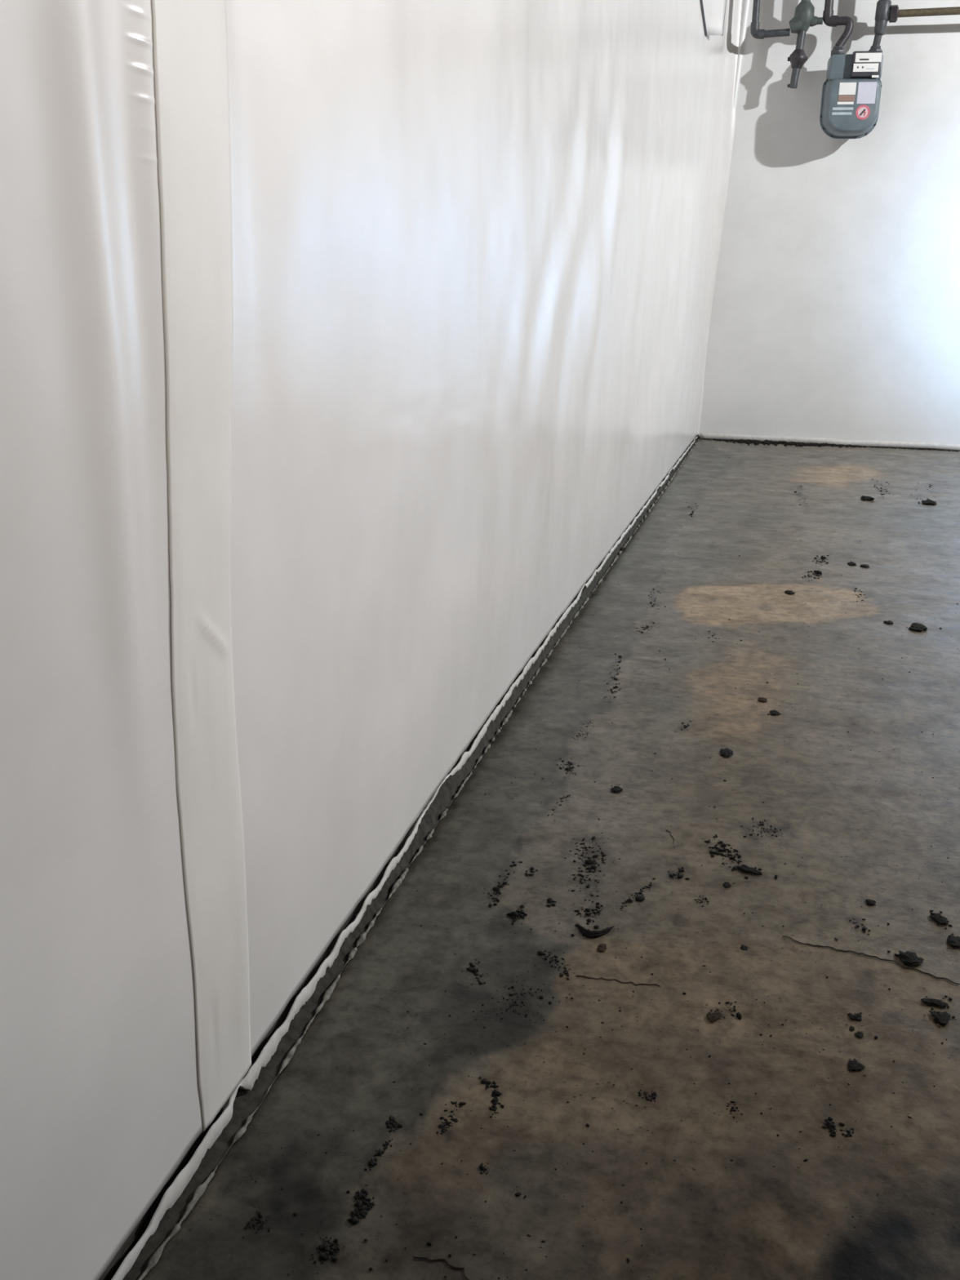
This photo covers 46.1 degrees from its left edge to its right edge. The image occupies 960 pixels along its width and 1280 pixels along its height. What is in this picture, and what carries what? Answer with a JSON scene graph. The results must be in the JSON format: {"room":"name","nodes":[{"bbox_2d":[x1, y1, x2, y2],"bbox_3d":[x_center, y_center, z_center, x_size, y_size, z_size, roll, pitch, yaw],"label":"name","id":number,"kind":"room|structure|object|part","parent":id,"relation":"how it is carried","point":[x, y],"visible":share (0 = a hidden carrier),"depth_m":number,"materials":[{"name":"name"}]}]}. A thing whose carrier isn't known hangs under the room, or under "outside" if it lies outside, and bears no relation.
{"room":"basement","nodes":[
{"label":"basement","id":0,"kind":"room"},
{"bbox_2d":[98,440,693,1279],"bbox_3d":[0.008,-1.030,1.617,0.200,2.350,7.173,5,18,14],"label":"wall","id":1,"kind":"structure","parent":0,"point":[278,1022],"depth_m":1.03,"materials":[{"name":"white painted plaster"}]},
{"bbox_2d":[0,0,742,1279],"bbox_3d":[0.160,-1.046,1.569,0.106,2.284,6.774,5,18,14],"label":"liner","id":2,"kind":"object","parent":1,"relation":"attached to","point":[344,344],"visible":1,"depth_m":0.84,"materials":[{"name":"plastic"}]},
{"bbox_2d":[103,437,697,1279],"bbox_3d":[0.356,-0.232,2.824,0.026,0.024,4.772,5,18,14],"label":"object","id":3,"kind":"structure","parent":1,"relation":"attached to","point":[246,1102],"depth_m":1.04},
{"bbox_2d":[111,436,697,1279],"bbox_3d":[0.349,-0.241,2.823,0.010,0.039,4.772,5,18,14],"label":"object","id":4,"kind":"structure","parent":1,"relation":"attached to","point":[184,1177],"depth_m":0.97,"materials":[{"name":"white plastic"}]},
{"bbox_2d":[137,438,699,1279],"bbox_3d":[0.357,-0.225,2.826,0.021,0.006,4.772,5,18,14],"label":"trim","id":5,"kind":"structure","parent":1,"relation":"attached to","point":[201,1188],"depth_m":1.04,"materials":[{"name":"grey plastic"}]},
{"bbox_2d":[142,438,959,1279],"bbox_3d":[2.025,0.232,1.438,3.992,0.003,6.773,5,18,14],"label":"floor","id":6,"kind":"structure","parent":0,"point":[760,1220],"depth_m":1.10,"materials":[{"name":"concrete"}]},
{"bbox_2d":[205,453,959,1279],"bbox_3d":[0.961,-0.147,2.604,1.334,0.008,4.523,6,18,16],"label":"crumbs","id":7,"kind":"object","parent":6,"relation":"on","point":[362,1210],"visible":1,"depth_m":1.04,"materials":[{"name":"black soil"}]},
{"bbox_2d":[577,923,614,937],"bbox_3d":[0.118,0.294,1.142,0.039,0.007,0.024,1,17,2],"label":"clod","id":8,"kind":"object","parent":6,"relation":"on","point":[590,934],"visible":1,"depth_m":1.14,"materials":[{"name":"black soil"}]},
{"bbox_2d":[596,943,606,951],"bbox_3d":[0.120,0.304,1.115,0.009,0.003,0.016,5,18,14],"label":"clod","id":9,"kind":"object","parent":6,"relation":"on","point":[602,947],"visible":1,"depth_m":1.11,"materials":[{"name":"brown soil"}]},
{"bbox_2d":[610,786,622,792],"bbox_3d":[0.178,0.195,1.470,0.016,0.004,0.021,5,18,14],"label":"clod","id":10,"kind":"object","parent":6,"relation":"on","point":[615,788],"visible":1,"depth_m":1.47,"materials":[{"name":"black soil"}]},
{"bbox_2d":[706,1011,722,1022],"bbox_3d":[0.210,0.337,1.011,0.015,0.004,0.014,-2,18,-10],"label":"clod","id":11,"kind":"object","parent":6,"relation":"on","point":[713,1016],"visible":1,"depth_m":1.01,"materials":[{"name":"brown soil"}]},
{"bbox_2d":[720,747,733,757],"bbox_3d":[0.347,0.158,1.591,0.019,0.005,0.037,5,18,14],"label":"clod","id":12,"kind":"object","parent":6,"relation":"on","point":[726,752],"visible":1,"depth_m":1.59,"materials":[{"name":"black soil"}]},
{"bbox_2d":[722,881,731,887],"bbox_3d":[0.271,0.268,1.238,0.010,0.002,0.011,-8,19,-26],"label":"clod","id":13,"kind":"object","parent":6,"relation":"on","point":[726,884],"visible":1,"depth_m":1.24,"materials":[{"name":"black soil"}]},
{"bbox_2d":[740,944,747,950],"bbox_3d":[0.262,0.305,1.119,0.008,0.002,0.011,5,18,14],"label":"clod","id":14,"kind":"object","parent":6,"relation":"on","point":[743,947],"visible":1,"depth_m":1.12,"materials":[{"name":"black soil"}]},
{"bbox_2d":[735,864,760,874],"bbox_3d":[0.301,0.258,1.269,0.031,0.004,0.012,13,21,34],"label":"clod","id":15,"kind":"object","parent":6,"relation":"on","point":[744,868],"visible":1,"depth_m":1.27,"materials":[{"name":"black soil"}]},
{"bbox_2d":[757,697,767,702],"bbox_3d":[0.451,0.095,1.802,0.015,0.004,0.023,5,18,14],"label":"clod","id":16,"kind":"object","parent":6,"relation":"on","point":[760,699],"visible":1,"depth_m":1.80,"materials":[{"name":"black soil"}]},
{"bbox_2d":[769,709,779,715],"bbox_3d":[0.457,0.112,1.748,0.015,0.004,0.024,5,18,14],"label":"clod","id":17,"kind":"object","parent":6,"relation":"on","point":[774,712],"visible":1,"depth_m":1.74,"materials":[{"name":"black soil"}]},
{"bbox_2d":[784,590,795,594],"bbox_3d":[0.672,-0.104,2.452,0.023,0.006,0.031,-4,18,-16],"label":"clod","id":18,"kind":"object","parent":6,"relation":"on","point":[788,592],"visible":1,"depth_m":2.45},
{"bbox_2d":[704,438,959,451],"bbox_3d":[1.574,-0.822,4.805,1.248,0.019,0.149,5,18,14],"label":"ridge","id":19,"kind":"object","parent":6,"relation":"on","point":[748,442],"visible":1,"depth_m":4.87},
{"bbox_2d":[847,561,856,565],"bbox_3d":[0.897,-0.185,2.722,0.023,0.006,0.035,5,18,14],"label":"clod","id":20,"kind":"object","parent":6,"relation":"on","point":[851,563],"visible":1,"depth_m":2.72,"materials":[{"name":"black soil"}]},
{"bbox_2d":[848,1026,854,1031],"bbox_3d":[0.329,0.344,0.999,0.005,0.002,0.007,5,18,14],"label":"clod","id":21,"kind":"object","parent":6,"relation":"on","point":[851,1028],"visible":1,"depth_m":1.00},
{"bbox_2d":[848,1012,862,1020],"bbox_3d":[0.337,0.338,1.015,0.011,0.003,0.011,2,17,3],"label":"clod","id":22,"kind":"object","parent":6,"relation":"on","point":[857,1016],"visible":1,"depth_m":1.01,"materials":[{"name":"black soil"}]},
{"bbox_2d":[848,1059,865,1071],"bbox_3d":[0.317,0.358,0.949,0.014,0.004,0.014,5,18,14],"label":"clod","id":23,"kind":"object","parent":6,"relation":"on","point":[854,1065],"visible":1,"depth_m":0.95,"materials":[{"name":"black soil"}]},
{"bbox_2d":[854,1031,863,1037],"bbox_3d":[0.333,0.346,0.990,0.008,0.002,0.010,5,18,14],"label":"clod","id":24,"kind":"object","parent":6,"relation":"on","point":[858,1033],"visible":1,"depth_m":0.99,"materials":[{"name":"black soil"}]},
{"bbox_2d":[860,564,869,567],"bbox_3d":[0.919,-0.178,2.702,0.025,0.005,0.025,-15,23,-42],"label":"clod","id":25,"kind":"object","parent":6,"relation":"on","point":[861,565],"visible":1,"depth_m":2.70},
{"bbox_2d":[860,495,874,500],"bbox_3d":[1.233,-0.451,3.589,0.044,0.010,0.064,5,18,14],"label":"clod","id":26,"kind":"object","parent":6,"relation":"on","point":[864,498],"visible":1,"depth_m":3.57,"materials":[{"name":"black soil"}]},
{"bbox_2d":[865,898,875,905],"bbox_3d":[0.417,0.280,1.206,0.012,0.003,0.012,-9,20,-28],"label":"clod","id":27,"kind":"object","parent":6,"relation":"on","point":[870,902],"visible":1,"depth_m":1.20,"materials":[{"name":"grey soil"}]},
{"bbox_2d":[884,620,893,624],"bbox_3d":[0.811,-0.035,2.238,0.018,0.004,0.024,-2,17,-8],"label":"clod","id":28,"kind":"object","parent":6,"relation":"on","point":[889,622],"visible":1,"depth_m":2.23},
{"bbox_2d":[897,950,924,965],"bbox_3d":[0.421,0.311,1.102,0.025,0.006,0.024,5,18,14],"label":"clod","id":29,"kind":"object","parent":6,"relation":"on","point":[908,957],"visible":1,"depth_m":1.10,"materials":[{"name":"black soil"}]},
{"bbox_2d":[909,622,928,631],"bbox_3d":[0.855,-0.026,2.203,0.036,0.008,0.051,5,18,14],"label":"clod","id":30,"kind":"object","parent":6,"relation":"on","point":[915,626],"visible":1,"depth_m":2.19,"materials":[{"name":"black soil"}]},
{"bbox_2d":[921,498,936,504],"bbox_3d":[1.408,-0.433,3.537,0.044,0.012,0.070,5,18,14],"label":"clod","id":31,"kind":"object","parent":6,"relation":"on","point":[927,501],"visible":1,"depth_m":3.52,"materials":[{"name":"black soil"}]},
{"bbox_2d":[920,998,947,1007],"bbox_3d":[0.417,0.333,1.036,0.023,0.004,0.012,5,18,14],"label":"clod","id":32,"kind":"object","parent":6,"relation":"on","point":[937,1002],"visible":1,"depth_m":1.03,"materials":[{"name":"black soil"}]},
{"bbox_2d":[928,911,949,924],"bbox_3d":[0.478,0.290,1.174,0.020,0.005,0.021,5,18,14],"label":"clod","id":33,"kind":"object","parent":6,"relation":"on","point":[937,917],"visible":1,"depth_m":1.17,"materials":[{"name":"black soil"}]},
{"bbox_2d":[928,1010,950,1024],"bbox_3d":[0.413,0.339,1.013,0.019,0.004,0.020,5,18,14],"label":"clod","id":34,"kind":"object","parent":6,"relation":"on","point":[944,1017],"visible":1,"depth_m":1.01,"materials":[{"name":"black soil"}]},
{"bbox_2d":[946,933,959,946],"bbox_3d":[0.477,0.302,1.135,0.015,0.004,0.023,5,18,14],"label":"clod","id":35,"kind":"object","parent":6,"relation":"on","point":[953,940],"visible":1,"depth_m":1.13,"materials":[{"name":"black soil"}]},
{"bbox_2d":[819,44,883,138],"bbox_3d":[1.450,-2.134,4.403,0.222,0.329,0.148,3,17,7],"label":"gas meter","id":36,"kind":"object","parent":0,"point":[851,89],"visible":1,"depth_m":4.35,"materials":[{"name":"grey paint"}]},
{"bbox_2d":[822,0,853,47],"bbox_3d":[1.385,-2.659,4.266,0.119,0.772,0.043,5,18,14],"label":"gas pipe","id":37,"kind":"object","parent":36,"relation":"on","point":[829,20],"visible":1,"depth_m":4.34,"materials":[{"name":"grey metal"}]},
{"bbox_2d":[786,0,822,88],"bbox_3d":[1.268,-2.607,4.317,0.128,0.904,0.076,5,18,14],"label":"gas pipe","id":38,"kind":"object","parent":37,"relation":"attached to","point":[804,18],"visible":1,"depth_m":4.38,"materials":[{"name":"grey metal"}]},
{"bbox_2d":[750,0,790,39],"bbox_3d":[1.141,-2.705,4.323,0.152,0.724,0.034,5,18,14],"label":"gas pipe","id":39,"kind":"object","parent":38,"relation":"attached to","point":[757,33],"visible":1,"depth_m":4.41,"materials":[{"name":"grey metal"}]},
{"bbox_3d":[1.472,-2.184,4.308,0.092,0.029,0.003,3,17,7],"label":"index plate","id":40,"kind":"part","parent":36,"relation":"part of","materials":[{"name":"white plastic"}]},
{"bbox_3d":[1.479,-2.217,4.297,0.096,0.032,0.003,3,17,7],"label":"index plate","id":41,"kind":"part","parent":36,"relation":"part of","materials":[{"name":"white plastic"}]},
{"bbox_3d":[4.064,-0.656,0.594,0.200,2.350,7.173,5,18,14],"label":"wall","id":42,"kind":"structure","parent":0,"visible":0},
{"bbox_2d":[872,0,959,45],"bbox_3d":[3.169,-2.497,3.818,3.427,0.767,0.060,5,18,14],"label":"gas pipe","id":43,"kind":"object","parent":42,"relation":"attached to","point":[886,11],"visible":1,"depth_m":4.28,"materials":[{"name":"grey metal"}]},
{"bbox_3d":[2.938,-1.829,4.325,4.000,2.350,0.200,5,18,14],"label":"wall","id":44,"kind":"structure","parent":0,"visible":0},
{"bbox_2d":[696,0,959,450],"bbox_3d":[2.906,-1.820,4.213,3.986,2.298,0.019,5,18,14],"label":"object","id":45,"kind":"structure","parent":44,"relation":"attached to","point":[835,315],"depth_m":4.67,"materials":[{"name":"white paint"}]}
]}

